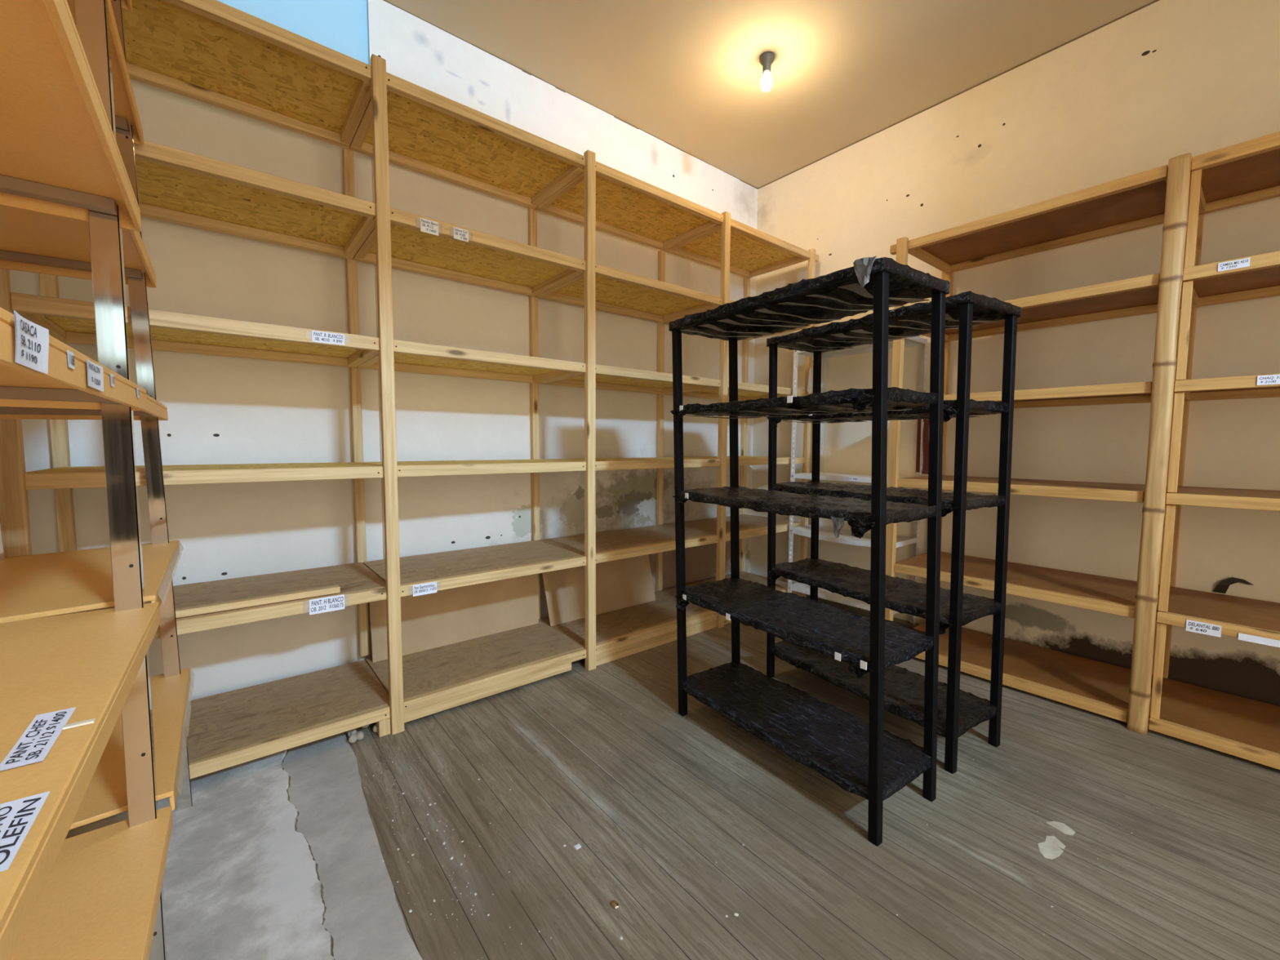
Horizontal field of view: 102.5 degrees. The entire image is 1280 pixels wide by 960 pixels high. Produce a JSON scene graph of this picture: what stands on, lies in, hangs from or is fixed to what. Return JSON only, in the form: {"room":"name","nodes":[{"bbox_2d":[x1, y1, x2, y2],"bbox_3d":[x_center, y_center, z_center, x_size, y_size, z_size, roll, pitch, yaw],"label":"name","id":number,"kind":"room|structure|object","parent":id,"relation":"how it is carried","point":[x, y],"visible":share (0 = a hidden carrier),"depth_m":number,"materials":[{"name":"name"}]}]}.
{"room":"storage room","nodes":[
{"label":"storage room","id":0,"kind":"room"},
{"bbox_2d":[65,749,333,959],"bbox_3d":[-0.381,1.319,0.054,0.982,0.076,5.610,-3,5,-39],"label":"floor","id":1,"kind":"structure","parent":0,"point":[240,882],"depth_m":1.53,"materials":[{"name":"grey concrete"}]},
{"bbox_2d":[0,0,173,959],"bbox_3d":[-0.870,-0.226,0.541,0.451,2.933,1.064,-3,5,-38],"label":"metal shelving","id":2,"kind":"object","parent":1,"relation":"on","point":[66,681],"visible":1,"depth_m":0.85,"materials":[{"name":"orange metal"}]},
{"bbox_2d":[0,0,192,830],"bbox_3d":[-1.505,-0.277,1.298,0.442,2.934,0.837,-5,6,-39],"label":"metal shelving","id":3,"kind":"object","parent":1,"relation":"on","point":[34,586],"visible":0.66,"depth_m":1.47,"materials":[{"name":"silver metal"}]},
{"bbox_2d":[9,0,757,700],"bbox_3d":[-0.822,-0.716,3.432,5.120,3.787,0.200,-3,5,-39],"label":"wall","id":4,"kind":"structure","parent":0,"point":[221,410],"depth_m":2.80,"materials":[{"name":"paint"}]},
{"bbox_2d":[383,0,757,189],"bbox_3d":[-0.168,-2.604,3.696,3.216,0.008,0.003,-3,5,-39],"label":"trim","id":5,"kind":"structure","parent":4,"relation":"attached to","point":[524,71],"depth_m":3.42,"materials":[{"name":"brown"}]},
{"bbox_2d":[385,0,1155,188],"bbox_3d":[1.058,-2.492,1.009,5.220,0.150,6.220,-3,5,-39],"label":"ceiling","id":6,"kind":"structure","parent":0,"point":[688,74],"depth_m":3.09,"materials":[{"name":"paint"}]},
{"bbox_2d":[759,51,774,91],"bbox_3d":[0.770,-2.467,3.123,0.092,0.193,0.092,-3,5,-39],"label":"ceiling lamp","id":7,"kind":"object","parent":6,"relation":"attached to","point":[766,59],"visible":1,"depth_m":3.10,"materials":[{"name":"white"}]},
{"bbox_2d":[759,51,774,74],"bbox_3d":[0.770,-2.520,3.119,0.092,0.088,0.092,-3,5,-39],"label":"socket","id":8,"kind":"object","parent":7,"relation":"attached to","point":[767,58],"depth_m":3.10,"materials":[{"name":"black"}]},
{"bbox_2d":[280,594,1279,959],"bbox_3d":[1.070,1.282,1.231,4.920,0.123,6.020,-3,5,-39],"label":"floor","id":9,"kind":"structure","parent":0,"point":[673,796],"depth_m":1.71,"materials":[{"name":"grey wood"}]},
{"bbox_2d":[345,723,377,742],"bbox_3d":[-1.230,1.117,2.337,0.192,0.036,0.172,-3,5,-39],"label":"rubble","id":10,"kind":"object","parent":9,"relation":"on","point":[353,735],"visible":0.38,"depth_m":2.26,"materials":[{"name":"beige stone"}]},
{"bbox_2d":[0,0,818,778],"bbox_3d":[-0.442,-0.372,3.166,4.388,2.900,0.722,-3,5,-39],"label":"wooden shelving","id":11,"kind":"object","parent":9,"relation":"on","point":[216,53],"depth_m":2.47,"materials":[{"name":"brown wood"}]},
{"bbox_2d":[175,580,366,618],"bbox_3d":[-1.456,0.473,2.071,0.646,0.031,0.071,-3,5,-39],"label":"batten","id":12,"kind":"object","parent":11,"relation":"on","point":[199,610],"visible":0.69,"depth_m":2.00,"materials":[{"name":"brown wood"}]},
{"bbox_2d":[368,573,538,662],"bbox_3d":[-1.059,0.731,3.075,1.004,0.464,0.034,-3,5,-39],"label":"panel","id":13,"kind":"object","parent":11,"relation":"on","point":[445,617],"visible":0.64,"depth_m":3.06,"materials":[{"name":"beige wood"}]},
{"bbox_2d":[542,554,655,626],"bbox_3d":[-0.267,0.727,3.654,0.914,0.400,0.129,-3,5,-39],"label":"panel","id":14,"kind":"object","parent":11,"relation":"on","point":[620,584],"visible":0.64,"depth_m":3.64,"materials":[{"name":"beige wood"}]},
{"bbox_2d":[807,422,809,455],"bbox_3d":[1.362,-0.400,4.166,0.036,0.403,0.006,-3,5,-39],"label":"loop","id":15,"kind":"object","parent":11,"relation":"hanging from","point":[807,423],"visible":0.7,"depth_m":4.17,"materials":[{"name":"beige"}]},
{"bbox_2d":[573,844,581,849],"bbox_3d":[-0.201,1.186,1.663,0.018,0.003,0.015,-3,5,-39],"label":"paper scrap","id":16,"kind":"object","parent":9,"relation":"on","point":[578,846],"visible":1,"depth_m":1.66,"materials":[{"name":"white paper"}]},
{"bbox_2d":[611,899,618,908],"bbox_3d":[-0.070,1.196,1.450,0.019,0.012,0.027,-3,5,-39],"label":"scrap","id":17,"kind":"object","parent":9,"relation":"on","point":[615,904],"visible":1,"depth_m":1.45,"materials":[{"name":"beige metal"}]},
{"bbox_2d":[364,677,1137,959],"bbox_3d":[0.452,1.159,2.082,2.665,0.006,2.068,-3,5,-39],"label":"crumbs","id":18,"kind":"object","parent":9,"relation":"on","point":[424,838],"visible":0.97,"depth_m":1.60,"materials":[{"name":"white"}]},
{"bbox_2d":[668,256,950,846],"bbox_3d":[0.604,0.221,2.125,0.484,1.872,1.050,-3,5,-35],"label":"rack","id":19,"kind":"object","parent":9,"relation":"on","point":[864,759],"visible":1,"depth_m":1.89,"materials":[{"name":"metal"}]},
{"bbox_2d":[682,662,931,800],"bbox_3d":[0.636,1.007,2.186,0.413,0.056,1.002,-3,5,-35],"label":"shelf","id":20,"kind":"object","parent":19,"relation":"attached to","point":[823,737],"depth_m":2.07,"materials":[{"name":"black plastic"}]},
{"bbox_2d":[680,577,933,669],"bbox_3d":[0.627,0.562,2.155,0.414,0.056,1.002,-3,5,-35],"label":"shelf","id":21,"kind":"object","parent":19,"relation":"attached to","point":[838,633],"depth_m":2.01,"materials":[{"name":"black plastic"}]},
{"bbox_2d":[679,485,936,524],"bbox_3d":[0.616,0.092,2.122,0.412,0.057,1.002,-3,5,-35],"label":"shelf","id":22,"kind":"object","parent":19,"relation":"attached to","point":[782,503],"depth_m":1.89,"materials":[{"name":"black plastic"}]},
{"bbox_2d":[678,386,937,416],"bbox_3d":[0.608,-0.300,2.095,0.414,0.056,1.002,-3,5,-35],"label":"shelf","id":23,"kind":"object","parent":19,"relation":"attached to","point":[893,398],"depth_m":1.82,"materials":[{"name":"black plastic"}]},
{"bbox_2d":[668,257,950,340],"bbox_3d":[0.599,-0.683,2.067,0.440,0.050,1.028,-3,5,-35],"label":"shelf","id":24,"kind":"object","parent":19,"relation":"attached to","point":[838,295],"depth_m":1.88,"materials":[{"name":"black plastic"}]},
{"bbox_2d":[787,336,927,624],"bbox_3d":[1.606,0.015,3.886,0.405,2.050,0.827,-3,5,-39],"label":"metal shelving","id":25,"kind":"object","parent":9,"relation":"on","point":[825,532],"visible":0.44,"depth_m":3.90,"materials":[{"name":"white metal"}]},
{"bbox_2d":[766,290,1021,773],"bbox_3d":[1.121,0.195,2.505,0.449,1.878,1.037,-2,5,-31],"label":"rack","id":26,"kind":"object","parent":9,"relation":"on","point":[959,711],"visible":0.79,"depth_m":2.22,"materials":[{"name":"metal"}]},
{"bbox_2d":[771,640,996,737],"bbox_3d":[1.141,0.974,2.563,0.403,0.058,1.004,-2,5,-31],"label":"shelf","id":27,"kind":"object","parent":26,"relation":"attached to","point":[904,689],"depth_m":2.38,"materials":[{"name":"black plastic"}]},
{"bbox_2d":[771,558,1000,626],"bbox_3d":[1.137,0.521,2.531,0.402,0.056,1.004,-2,5,-31],"label":"shelf","id":28,"kind":"object","parent":26,"relation":"attached to","point":[904,596],"depth_m":2.41,"materials":[{"name":"black plastic"}]},
{"bbox_2d":[772,480,1004,510],"bbox_3d":[1.131,0.066,2.499,0.403,0.054,1.004,-2,5,-31],"label":"shelf","id":29,"kind":"object","parent":26,"relation":"attached to","point":[970,501],"depth_m":2.32,"materials":[{"name":"black plastic"}]},
{"bbox_2d":[773,399,1008,422],"bbox_3d":[1.128,-0.320,2.472,0.402,0.056,1.004,-2,5,-31],"label":"shelf","id":30,"kind":"object","parent":26,"relation":"attached to","point":[966,407],"depth_m":2.14,"materials":[{"name":"black plastic"}]},
{"bbox_2d":[766,290,1021,353],"bbox_3d":[1.125,-0.717,2.445,0.429,0.051,1.030,-2,5,-31],"label":"shelf","id":31,"kind":"object","parent":26,"relation":"attached to","point":[914,320],"depth_m":2.29,"materials":[{"name":"black plastic"}]},
{"bbox_2d":[884,131,1279,769],"bbox_3d":[2.538,-0.128,2.504,0.721,2.535,2.405,-3,5,-39],"label":"wooden shelving","id":32,"kind":"object","parent":9,"relation":"on","point":[1177,195],"visible":0.94,"depth_m":2.46,"materials":[{"name":"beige wood"}]},
{"bbox_2d":[915,418,928,474],"bbox_3d":[1.906,-0.245,3.458,0.029,0.408,0.103,-2,5,-29],"label":"leather strap","id":33,"kind":"object","parent":32,"relation":"hanging from","point":[926,426],"visible":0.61,"depth_m":3.44,"materials":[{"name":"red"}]},
{"bbox_2d":[750,0,1279,706],"bbox_3d":[3.012,-0.641,2.624,0.200,3.787,5.940,-3,5,-39],"label":"wall","id":34,"kind":"structure","parent":0,"point":[1159,82],"depth_m":2.99,"materials":[{"name":"paint"}]},
{"bbox_2d":[757,0,1159,189],"bbox_3d":[2.886,-2.507,2.500,0.004,0.008,5.719,-3,5,-39],"label":"trim","id":35,"kind":"structure","parent":34,"relation":"attached to","point":[1155,1],"depth_m":3.31,"materials":[{"name":"brown"}]},
{"bbox_2d":[1213,577,1253,593],"bbox_3d":[2.970,0.532,2.575,0.017,0.090,0.133,-3,5,-39],"label":"flake","id":36,"kind":"object","parent":34,"relation":"attached to","point":[1222,587],"visible":1,"depth_m":2.59,"materials":[{"name":"brown"}]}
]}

